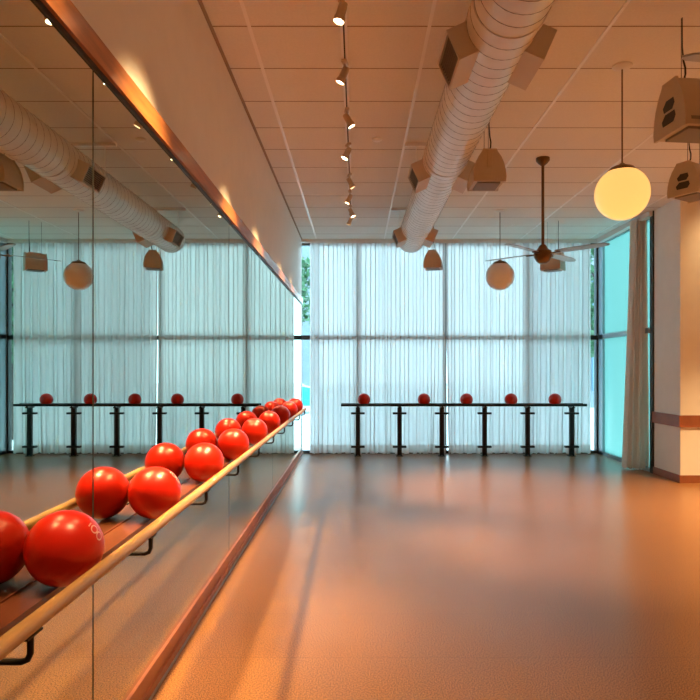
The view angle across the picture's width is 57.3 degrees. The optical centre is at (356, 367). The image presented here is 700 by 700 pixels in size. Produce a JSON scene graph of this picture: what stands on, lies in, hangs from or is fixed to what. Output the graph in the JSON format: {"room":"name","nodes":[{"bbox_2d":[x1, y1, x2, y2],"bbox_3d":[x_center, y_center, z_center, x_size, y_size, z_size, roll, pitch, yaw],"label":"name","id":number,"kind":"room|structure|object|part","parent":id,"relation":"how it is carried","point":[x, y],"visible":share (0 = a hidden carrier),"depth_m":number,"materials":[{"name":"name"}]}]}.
{"room":"exercise studio","nodes":[
{"label":"exercise studio","id":0,"kind":"room"},
{"bbox_2d":[71,0,301,296],"bbox_3d":[-1.075,-0.380,4.100,0.150,3.870,14.900,0,0,0],"label":"wall","id":1,"kind":"structure","parent":0,"point":[169,49],"depth_m":4.09,"materials":[{"name":"white paint"}]},
{"bbox_2d":[0,0,91,699],"bbox_3d":[-0.997,0.149,1.130,0.006,2.550,2.547,0,0,0],"label":"mirror panel","id":2,"kind":"object","parent":1,"relation":"attached to","point":[46,84],"visible":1,"depth_m":2.04,"materials":[{"name":"silver metal"}]},
{"bbox_2d":[0,425,280,636],"bbox_3d":[-0.943,0.671,3.200,0.102,0.044,12.200,0,0,0],"label":"wall ledge","id":3,"kind":"object","parent":1,"relation":"attached to","point":[24,601],"visible":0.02,"depth_m":1.91,"materials":[{"name":"brown wood"}]},
{"bbox_2d":[23,510,104,586],"bbox_3d":[-0.881,0.543,1.930,0.224,0.224,0.224,0,0,0],"label":"exercise ball","id":4,"kind":"object","parent":3,"relation":"on","point":[62,546],"visible":0.95,"depth_m":1.85,"materials":[{"name":"red rubber"}]},
{"bbox_2d":[128,467,180,518],"bbox_3d":[-0.881,0.543,2.790,0.224,0.224,0.224,0,0,0],"label":"exercise ball","id":5,"kind":"object","parent":3,"relation":"on","point":[152,491],"visible":0.92,"depth_m":2.71,"materials":[{"name":"red rubber"}]},
{"bbox_2d":[184,443,223,481],"bbox_3d":[-0.881,0.543,3.690,0.224,0.224,0.224,0,0,0],"label":"exercise ball","id":6,"kind":"object","parent":3,"relation":"on","point":[202,461],"visible":0.92,"depth_m":3.61,"materials":[{"name":"red rubber"}]},
{"bbox_2d":[217,428,248,459],"bbox_3d":[-0.881,0.543,4.560,0.224,0.224,0.224,0,0,0],"label":"exercise ball","id":7,"kind":"object","parent":3,"relation":"on","point":[232,443],"visible":0.91,"depth_m":4.48,"materials":[{"name":"red rubber"}]},
{"bbox_2d":[241,418,267,443],"bbox_3d":[-0.881,0.543,5.500,0.224,0.224,0.224,0,0,0],"label":"exercise ball","id":8,"kind":"object","parent":3,"relation":"on","point":[255,429],"visible":0.83,"depth_m":5.42,"materials":[{"name":"red rubber"}]},
{"bbox_2d":[258,411,279,432],"bbox_3d":[-0.881,0.543,6.420,0.224,0.224,0.224,0,0,0],"label":"exercise ball","id":9,"kind":"object","parent":3,"relation":"on","point":[271,419],"visible":0.67,"depth_m":6.34,"materials":[{"name":"red rubber"}]},
{"bbox_2d":[272,405,289,424],"bbox_3d":[-0.881,0.543,7.360,0.224,0.224,0.224,0,0,0],"label":"exercise ball","id":10,"kind":"object","parent":3,"relation":"on","point":[282,412],"visible":0.58,"depth_m":7.28,"materials":[{"name":"red rubber"}]},
{"bbox_2d":[282,401,297,417],"bbox_3d":[-0.881,0.543,8.300,0.224,0.224,0.224,0,0,0],"label":"exercise ball","id":11,"kind":"object","parent":3,"relation":"on","point":[291,406],"visible":0.59,"depth_m":8.22,"materials":[{"name":"red rubber"}]},
{"bbox_2d":[290,398,302,412],"bbox_3d":[-0.881,0.543,9.140,0.224,0.224,0.224,0,0,0],"label":"exercise ball","id":12,"kind":"object","parent":3,"relation":"on","point":[298,402],"visible":0.49,"depth_m":9.07,"materials":[{"name":"red rubber"}]},
{"bbox_2d":[0,407,305,665],"bbox_3d":[-0.862,0.634,3.175,0.264,0.129,12.150,0,0,0],"label":"ballet barre","id":13,"kind":"object","parent":1,"relation":"attached to","point":[25,630],"visible":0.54,"depth_m":1.85,"materials":[{"name":"brown wood"}]},
{"bbox_2d":[92,70,228,699],"bbox_3d":[-0.997,0.149,3.690,0.006,2.550,2.547,0,0,0],"label":"mirror panel","id":14,"kind":"object","parent":1,"relation":"attached to","point":[160,247],"visible":1,"depth_m":3.05,"materials":[{"name":"silver metal"}]},
{"bbox_2d":[33,0,302,304],"bbox_3d":[-0.985,-1.195,4.150,0.030,0.100,14.700,0,0,0],"label":"trim","id":15,"kind":"structure","parent":1,"relation":"attached to","point":[65,12],"depth_m":2.87,"materials":[{"name":"red wood"}]},
{"bbox_2d":[126,447,302,699],"bbox_3d":[-0.983,1.490,4.150,0.034,0.130,14.700,0,0,0],"label":"baseboard","id":16,"kind":"structure","parent":1,"relation":"attached to","point":[144,688],"depth_m":3.90,"materials":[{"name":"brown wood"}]},
{"bbox_2d":[197,0,302,239],"bbox_3d":[-0.989,-2.309,4.150,0.022,0.012,14.700,0,0,0],"label":"trim","id":17,"kind":"structure","parent":1,"relation":"attached to","point":[200,2],"depth_m":5.35,"materials":[{"name":"beige"}]},
{"bbox_2d":[229,224,271,550],"bbox_3d":[-0.997,0.149,6.250,0.006,2.550,2.547,0,0,0],"label":"mirror panel","id":18,"kind":"object","parent":1,"relation":"attached to","point":[250,278],"visible":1,"depth_m":5.81,"materials":[{"name":"silver metal"}]},
{"bbox_2d":[272,272,293,488],"bbox_3d":[-0.997,0.149,8.810,0.006,2.550,2.547,0,0,0],"label":"mirror panel","id":19,"kind":"object","parent":1,"relation":"attached to","point":[282,299],"visible":1,"depth_m":8.54,"materials":[{"name":"silver metal"}]},
{"bbox_2d":[294,297,301,457],"bbox_3d":[-0.997,0.149,10.795,0.006,2.550,1.397,0,0,0],"label":"mirror panel","id":20,"kind":"object","parent":1,"relation":"attached to","point":[297,306],"visible":1,"depth_m":10.69,"materials":[{"name":"silver metal"}]},
{"bbox_2d":[302,243,597,452],"bbox_3d":[1.670,-0.380,11.700,5.540,3.870,0.120,0,0,0],"label":"window","id":21,"kind":"structure","parent":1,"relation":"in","point":[594,337],"depth_m":11.65,"materials":[{"name":"brown metal"}]},
{"bbox_2d":[307,242,595,242],"bbox_3d":[1.725,-2.264,11.565,5.250,0.011,0.030,0,0,0],"label":"track","id":22,"kind":"object","parent":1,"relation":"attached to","point":[307,242],"visible":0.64,"depth_m":11.55,"materials":[{"name":"white metal"}]},
{"bbox_2d":[310,243,358,453],"bbox_3d":[-0.410,-0.352,11.565,0.880,3.809,0.095,0,0,0],"label":"sheer curtain","id":23,"kind":"object","parent":22,"relation":"hanging from","point":[334,267],"visible":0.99,"depth_m":11.57,"materials":[{"name":"white fabric"}]},
{"bbox_2d":[359,243,445,453],"bbox_3d":[0.815,-0.352,11.565,1.570,3.809,0.104,0,0,0],"label":"sheer curtain","id":24,"kind":"object","parent":22,"relation":"hanging from","point":[402,305],"visible":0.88,"depth_m":11.56,"materials":[{"name":"white fabric"}]},
{"bbox_2d":[446,243,590,453],"bbox_3d":[2.915,-0.352,11.566,2.610,3.809,0.102,0,0,0],"label":"sheer curtain","id":25,"kind":"object","parent":22,"relation":"hanging from","point":[530,339],"visible":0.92,"depth_m":11.56,"materials":[{"name":"white fabric"}]},
{"bbox_2d":[152,453,699,699],"bbox_3d":[2.800,1.615,4.215,7.900,0.120,15.130,0,0,0],"label":"floor","id":26,"kind":"structure","parent":0,"point":[379,576],"depth_m":4.45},
{"bbox_2d":[341,403,586,455],"bbox_3d":[1.870,1.091,11.300,4.300,0.928,0.246,0,0,0],"label":"freestanding ballet barre","id":27,"kind":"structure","parent":26,"relation":"on","point":[399,446],"depth_m":11.27,"materials":[{"name":"black metal"}]},
{"bbox_3d":[0.016,1.110,11.300,0.120,0.890,0.216,0,0,0],"label":"post","id":28,"kind":"part","parent":27,"relation":"part of","materials":[{"name":"black metal"}]},
{"bbox_2d":[358,393,369,403],"bbox_3d":[0.124,0.559,11.300,0.224,0.224,0.224,0,0,0],"label":"exercise ball","id":29,"kind":"object","parent":27,"relation":"on","point":[363,398],"visible":0.84,"depth_m":11.22,"materials":[{"name":"red rubber"}]},
{"bbox_3d":[0.751,1.110,11.300,0.120,0.890,0.216,0,0,0],"label":"post","id":30,"kind":"part","parent":27,"relation":"part of","materials":[{"name":"black metal"}]},
{"bbox_2d":[418,393,429,403],"bbox_3d":[1.183,0.559,11.300,0.224,0.224,0.224,0,0,0],"label":"exercise ball","id":31,"kind":"object","parent":27,"relation":"on","point":[423,398],"visible":0.85,"depth_m":11.22,"materials":[{"name":"red rubber"}]},
{"bbox_3d":[1.496,1.110,11.300,0.120,0.890,0.216,0,0,0],"label":"post","id":32,"kind":"part","parent":27,"relation":"part of","materials":[{"name":"black metal"}]},
{"bbox_3d":[1.870,0.650,11.400,4.300,0.046,0.046,0,0,0],"label":"handrail","id":33,"kind":"part","parent":27,"relation":"part of","materials":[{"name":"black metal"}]},
{"bbox_3d":[1.870,0.650,11.200,4.300,0.046,0.046,0,0,0],"label":"handrail","id":34,"kind":"part","parent":27,"relation":"part of","materials":[{"name":"black metal"}]},
{"bbox_2d":[460,393,472,403],"bbox_3d":[1.933,0.559,11.300,0.224,0.224,0.224,0,0,0],"label":"exercise ball","id":35,"kind":"object","parent":27,"relation":"on","point":[466,398],"visible":0.85,"depth_m":11.22,"materials":[{"name":"red rubber"}]},
{"bbox_3d":[2.251,1.110,11.300,0.120,0.890,0.216,0,0,0],"label":"post","id":36,"kind":"part","parent":27,"relation":"part of","materials":[{"name":"black metal"}]},
{"bbox_2d":[504,393,517,403],"bbox_3d":[2.719,0.559,11.300,0.224,0.224,0.224,0,0,0],"label":"exercise ball","id":37,"kind":"object","parent":27,"relation":"on","point":[510,398],"visible":0.88,"depth_m":11.22,"materials":[{"name":"red rubber"}]},
{"bbox_3d":[3.010,1.110,11.300,0.120,0.890,0.216,0,0,0],"label":"post","id":38,"kind":"part","parent":27,"relation":"part of","materials":[{"name":"black metal"}]},
{"bbox_2d":[548,393,561,403],"bbox_3d":[3.496,0.559,11.300,0.224,0.224,0.224,0,0,0],"label":"exercise ball","id":39,"kind":"object","parent":27,"relation":"on","point":[554,398],"visible":0.84,"depth_m":11.22,"materials":[{"name":"red rubber"}]},
{"bbox_3d":[3.789,1.110,11.300,0.120,0.890,0.216,0,0,0],"label":"post","id":40,"kind":"part","parent":27,"relation":"part of","materials":[{"name":"black metal"}]},
{"bbox_2d":[301,239,595,242],"bbox_3d":[1.660,-2.292,11.600,5.520,0.045,0.200,0,0,0],"label":"trim","id":41,"kind":"structure","parent":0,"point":[303,240],"depth_m":11.50,"materials":[{"name":"white metal"}]},
{"bbox_2d":[202,0,699,238],"bbox_3d":[2.800,-2.362,4.215,7.900,0.106,15.130,0,0,0],"label":"ceiling","id":42,"kind":"structure","parent":0,"point":[284,57],"depth_m":5.64,"materials":[{"name":"tile"}]},
{"bbox_2d":[340,0,351,215],"bbox_3d":[-0.090,-2.300,4.150,0.046,0.030,11.300,0,0,0],"label":"track","id":43,"kind":"object","parent":42,"relation":"attached to","point":[343,28],"visible":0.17,"depth_m":5.20,"materials":[{"name":"white"}]},
{"bbox_2d":[333,0,347,24],"bbox_3d":[-0.102,-2.200,3.927,0.090,0.171,0.090,0,0,-14],"label":"track spotlight","id":44,"kind":"object","parent":43,"relation":"attached to","point":[339,17],"visible":1,"depth_m":3.91,"materials":[{"name":"beige"}]},
{"bbox_2d":[336,59,349,84],"bbox_3d":[-0.106,-2.199,4.773,0.106,0.171,0.090,0,0,11],"label":"track spotlight","id":45,"kind":"object","parent":43,"relation":"attached to","point":[341,79],"visible":1,"depth_m":4.75,"materials":[{"name":"beige metal"}]},
{"bbox_2d":[341,142,351,160],"bbox_3d":[-0.106,-2.199,6.515,0.107,0.171,0.090,0,0,-18],"label":"track spotlight","id":46,"kind":"object","parent":43,"relation":"attached to","point":[345,156],"visible":1,"depth_m":6.50,"materials":[{"name":"beige"}]},
{"bbox_2d":[343,107,354,128],"bbox_3d":[-0.071,-2.200,5.652,0.113,0.170,0.090,0,0,-5],"label":"track spotlight","id":47,"kind":"object","parent":43,"relation":"attached to","point":[350,124],"visible":1,"depth_m":5.63,"materials":[{"name":"beige metal"}]},
{"bbox_2d":[345,190,352,204],"bbox_3d":[-0.107,-2.199,8.271,0.106,0.171,0.090,0,0,2],"label":"track spotlight","id":48,"kind":"object","parent":43,"relation":"attached to","point":[347,201],"visible":1,"depth_m":8.25,"materials":[{"name":"beige"}]},
{"bbox_2d":[346,213,352,225],"bbox_3d":[-0.107,-2.199,9.504,0.107,0.171,0.090,0,0,13],"label":"track spotlight","id":49,"kind":"object","parent":43,"relation":"attached to","point":[349,222],"visible":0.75,"depth_m":9.48,"materials":[{"name":"beige metal"}]},
{"bbox_2d":[346,173,354,188],"bbox_3d":[-0.073,-2.200,7.556,0.110,0.171,0.090,0,0,-18],"label":"track spotlight","id":50,"kind":"object","parent":43,"relation":"attached to","point":[351,185],"visible":1,"depth_m":7.53,"materials":[{"name":"beige metal"}]},
{"bbox_2d":[348,205,354,217],"bbox_3d":[-0.074,-2.199,8.998,0.104,0.172,0.090,0,0,6],"label":"track spotlight","id":51,"kind":"object","parent":43,"relation":"attached to","point":[350,210],"visible":0.98,"depth_m":8.98,"materials":[{"name":"beige metal"}]},
{"bbox_2d":[372,137,381,141],"bbox_3d":[0.200,-2.304,6.470,0.100,0.022,0.100,0,0,0],"label":"smoke detector","id":52,"kind":"object","parent":42,"relation":"attached to","point":[375,139],"visible":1,"depth_m":6.44,"materials":[{"name":"white plastic"}]},
{"bbox_2d":[423,242,442,270],"bbox_3d":[1.190,-1.927,10.000,0.280,0.776,0.326,0,0,12],"label":"loudspeaker","id":53,"kind":"object","parent":42,"relation":"hanging from","point":[432,261],"visible":0.91,"depth_m":9.85,"materials":[{"name":"plastic"}]},
{"bbox_3d":[1.190,-1.547,10.000,0.196,0.016,0.228,0,0,12],"label":"panel","id":54,"kind":"part","parent":53,"relation":"part of","materials":[{"name":"brown"}]},
{"bbox_2d":[391,0,556,252],"bbox_3d":[0.815,-2.024,3.599,0.640,0.582,12.202,0,0,0],"label":"air duct","id":55,"kind":"object","parent":42,"relation":"hanging from","point":[499,44],"visible":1,"depth_m":3.99,"materials":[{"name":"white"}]},
{"bbox_2d":[392,227,406,247],"bbox_3d":[0.623,-1.854,9.050,0.240,0.242,0.400,0,0,0],"label":"vent","id":56,"kind":"object","parent":55,"relation":"attached to","point":[399,239],"depth_m":8.85,"materials":[{"name":"beige paint"}]},
{"bbox_2d":[410,169,417,188],"bbox_3d":[0.561,-1.825,6.170,0.080,0.144,0.376,0,0,0],"label":"grille","id":57,"kind":"object","parent":55,"relation":"attached to","point":[413,172],"depth_m":6.17,"materials":[{"name":"brown"}]},
{"bbox_2d":[408,159,430,193],"bbox_3d":[0.623,-1.854,6.170,0.240,0.242,0.400,0,0,0],"label":"vent","id":58,"kind":"object","parent":55,"relation":"attached to","point":[419,178],"depth_m":6.04,"materials":[{"name":"metal"}]},
{"bbox_2d":[422,228,438,247],"bbox_3d":[1.007,-1.854,9.050,0.240,0.242,0.400,0,0,0],"label":"vent","id":59,"kind":"object","parent":55,"relation":"attached to","point":[428,241],"depth_m":8.85,"materials":[{"name":"beige paint"}]},
{"bbox_2d":[441,37,457,83],"bbox_3d":[0.561,-1.825,3.800,0.080,0.144,0.376,0,0,0],"label":"grille","id":60,"kind":"object","parent":55,"relation":"attached to","point":[449,50],"depth_m":3.80,"materials":[{"name":"brown metal"}]},
{"bbox_2d":[437,21,478,90],"bbox_3d":[0.623,-1.854,3.800,0.240,0.242,0.400,0,0,0],"label":"vent","id":61,"kind":"object","parent":55,"relation":"attached to","point":[458,62],"depth_m":3.73,"materials":[{"name":"beige paint"}]},
{"bbox_2d":[452,160,474,193],"bbox_3d":[1.007,-1.854,6.170,0.240,0.242,0.400,0,0,0],"label":"vent","id":62,"kind":"object","parent":55,"relation":"attached to","point":[459,184],"depth_m":6.01,"materials":[{"name":"white metal"}]},
{"bbox_2d":[507,24,556,89],"bbox_3d":[1.007,-1.854,3.800,0.240,0.242,0.400,0,0,0],"label":"vent","id":63,"kind":"object","parent":55,"relation":"attached to","point":[522,66],"depth_m":3.65,"materials":[{"name":"beige paint"}]},
{"bbox_2d":[467,122,506,190],"bbox_3d":[1.120,-1.942,5.550,0.280,0.746,0.326,0,0,0],"label":"loudspeaker","id":64,"kind":"object","parent":42,"relation":"hanging from","point":[488,173],"visible":0.94,"depth_m":5.39,"materials":[{"name":"plastic"}]},
{"bbox_3d":[1.120,-1.577,5.550,0.196,0.016,0.228,0,0,0],"label":"panel","id":65,"kind":"part","parent":64,"relation":"part of","materials":[{"name":"brown"}]},
{"bbox_2d":[486,209,514,289],"bbox_3d":[2.100,-1.728,9.400,0.416,1.173,0.416,0,0,0],"label":"globe pendant","id":66,"kind":"object","parent":42,"relation":"hanging from","point":[500,275],"visible":0.98,"depth_m":9.26,"materials":[{"name":"white glass"}]},
{"bbox_3d":[2.100,-1.344,9.400,0.416,0.404,0.416,0,0,0],"label":"lamp shade","id":67,"kind":"part","parent":66,"relation":"part of","materials":[{"name":"white glass"}]},
{"bbox_2d":[486,156,609,263],"bbox_3d":[2.050,-1.732,7.060,1.069,1.165,1.069,0,0,0],"label":"ceiling fan","id":68,"kind":"object","parent":42,"relation":"hanging from","point":[542,255],"visible":1,"depth_m":7.01,"materials":[{"name":"brown metal"}]},
{"bbox_3d":[1.731,-1.268,7.384,0.590,0.024,0.117,0,0,45],"label":"fan blade","id":69,"kind":"part","parent":68,"relation":"part of","materials":[{"name":"grey"}]},
{"bbox_3d":[1.726,-1.268,6.741,0.590,0.024,0.117,0,0,-45],"label":"fan blade","id":70,"kind":"part","parent":68,"relation":"part of","materials":[{"name":"grey"}]},
{"bbox_3d":[2.374,-1.268,7.379,0.117,0.024,0.590,0,0,45],"label":"fan blade","id":71,"kind":"part","parent":68,"relation":"part of","materials":[{"name":"grey"}]},
{"bbox_3d":[2.369,-1.268,6.736,0.117,0.024,0.590,0,0,-45],"label":"fan blade","id":72,"kind":"part","parent":68,"relation":"part of","materials":[{"name":"grey"}]},
{"bbox_2d":[540,221,565,272],"bbox_3d":[3.090,-1.922,10.100,0.326,0.786,0.280,0,0,35],"label":"loudspeaker","id":73,"kind":"object","parent":42,"relation":"hanging from","point":[554,265],"visible":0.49,"depth_m":10.01,"materials":[{"name":"plastic"}]},
{"bbox_3d":[3.090,-1.537,10.100,0.228,0.016,0.196,0,0,35],"label":"panel","id":74,"kind":"part","parent":73,"relation":"part of","materials":[{"name":"brown"}]},
{"bbox_2d":[594,61,650,219],"bbox_3d":[2.030,-1.725,4.900,0.400,1.180,0.400,0,0,0],"label":"globe pendant","id":75,"kind":"object","parent":42,"relation":"hanging from","point":[624,191],"visible":1,"depth_m":4.78,"materials":[{"name":"beige glass"}]},
{"bbox_3d":[2.030,-1.929,4.900,0.010,0.751,0.011,0,0,0],"label":"stem","id":76,"kind":"part","parent":75,"relation":"part of","materials":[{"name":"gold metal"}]},
{"bbox_3d":[2.030,-1.329,4.900,0.400,0.388,0.400,0,0,0],"label":"lamp shade","id":77,"kind":"part","parent":75,"relation":"part of","materials":[{"name":"beige glass"}]},
{"bbox_2d":[622,219,648,468],"bbox_3d":[4.274,-0.359,9.813,0.405,3.812,0.206,0,0,23],"label":"curtain","id":78,"kind":"object","parent":42,"relation":"hanging from","point":[635,446],"visible":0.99,"depth_m":9.77,"materials":[{"name":"white fabric"}]},
{"bbox_2d":[653,17,699,142],"bbox_3d":[2.260,-1.927,4.250,0.405,0.776,0.360,0,0,-6],"label":"loudspeaker","id":79,"kind":"object","parent":42,"relation":"hanging from","point":[677,115],"visible":1,"depth_m":4.18,"materials":[{"name":"plastic"}]},
{"bbox_3d":[2.260,-1.547,4.250,0.293,0.016,0.252,0,0,-6],"label":"panel","id":80,"kind":"part","parent":79,"relation":"part of","materials":[{"name":"brown"}]},
{"bbox_2d":[691,115,699,118],"bbox_3d":[2.273,-1.712,4.125,0.312,0.258,0.094,0,0,-6],"label":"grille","id":81,"kind":"object","parent":79,"relation":"attached to","point":[692,116],"depth_m":4.07,"materials":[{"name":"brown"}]},
{"bbox_2d":[667,143,699,202],"bbox_3d":[3.050,-1.927,5.800,0.340,0.776,0.300,0,0,-32],"label":"loudspeaker","id":82,"kind":"object","parent":42,"relation":"hanging from","point":[684,181],"visible":0.81,"depth_m":5.72,"materials":[{"name":"plastic"}]},
{"bbox_3d":[3.050,-1.547,5.800,0.244,0.016,0.210,0,0,-32],"label":"panel","id":83,"kind":"part","parent":82,"relation":"part of","materials":[{"name":"brown"}]},
{"bbox_2d":[681,52,699,61],"bbox_3d":[2.070,-1.732,2.630,1.070,1.165,1.070,0,0,43],"label":"ceiling fan","id":84,"kind":"object","parent":42,"relation":"hanging from","point":[695,57],"visible":1,"depth_m":2.60,"materials":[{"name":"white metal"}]},
{"bbox_2d":[654,199,699,474],"bbox_3d":[5.560,-0.380,9.035,2.380,3.870,0.770,0,0,0],"label":"wall","id":85,"kind":"structure","parent":0,"point":[677,222],"depth_m":8.75,"materials":[{"name":"white paint"}]},
{"bbox_2d":[596,211,652,242],"bbox_3d":[4.360,-2.277,10.460,0.120,0.075,2.080,0,0,0],"label":"trim","id":86,"kind":"structure","parent":85,"relation":"attached to","point":[647,215],"depth_m":10.44,"materials":[{"name":"white paint"}]},
{"bbox_2d":[598,211,653,473],"bbox_3d":[4.420,-0.380,10.535,0.140,3.870,2.250,0,0,0],"label":"window","id":87,"kind":"structure","parent":85,"relation":"in","point":[613,259],"depth_m":10.97,"materials":[{"name":"clear glass"}]},
{"bbox_2d":[652,411,699,426],"bbox_3d":[5.473,0.720,9.023,2.255,0.160,0.795,0,0,0],"label":"trim","id":88,"kind":"structure","parent":85,"relation":"attached to","point":[657,417],"depth_m":8.70,"materials":[{"name":"brown wood"}]},
{"bbox_2d":[653,467,699,482],"bbox_3d":[5.476,1.502,9.026,2.248,0.105,0.788,0,0,0],"label":"baseboard","id":89,"kind":"structure","parent":85,"relation":"attached to","point":[677,478],"depth_m":8.72,"materials":[{"name":"brown wood"}]},
{"label":"outside","id":90,"kind":"structure","parent":0,"visible":0},
{"bbox_2d":[302,401,593,449],"bbox_3d":[10.000,1.715,40.900,100.000,0.080,58.200,0,0,0],"label":"ground","id":91,"kind":"structure","parent":90,"point":[305,418],"depth_m":17.57,"materials":[{"name":"white"}]},
{"bbox_2d":[302,246,309,385],"bbox_3d":[-9.475,-5.485,44.950,13.050,14.320,10.100,0,0,0],"label":"office building","id":92,"kind":"structure","parent":91,"relation":"on","point":[305,249],"depth_m":40.00,"materials":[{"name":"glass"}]},
{"bbox_2d":[302,256,309,325],"bbox_3d":[-2.134,-0.982,20.989,1.933,5.321,2.170,0,0,44],"label":"street tree","id":93,"kind":"object","parent":91,"relation":"on","point":[305,266],"visible":0.12,"depth_m":20.90,"materials":[{"name":"green plant"}]},
{"bbox_2d":[302,383,309,405],"bbox_3d":[-3.700,0.925,24.000,4.000,1.500,1.760,0,0,0],"label":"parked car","id":94,"kind":"object","parent":91,"relation":"on","point":[305,389],"visible":0.02,"depth_m":23.20,"materials":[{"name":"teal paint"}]},
{"bbox_2d":[591,248,593,357],"bbox_3d":[6.071,-1.160,14.949,3.476,5.675,3.643,0,0,0],"label":"street tree","id":95,"kind":"object","parent":91,"relation":"on","point":[592,249],"visible":0.02,"depth_m":14.88,"materials":[{"name":"green plant"}]},
{"bbox_2d":[591,255,593,407],"bbox_3d":[15.700,-2.885,30.950,12.600,9.120,8.100,0,0,0],"label":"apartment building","id":96,"kind":"structure","parent":91,"relation":"on","point":[592,262],"depth_m":27.00,"materials":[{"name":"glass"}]}
]}

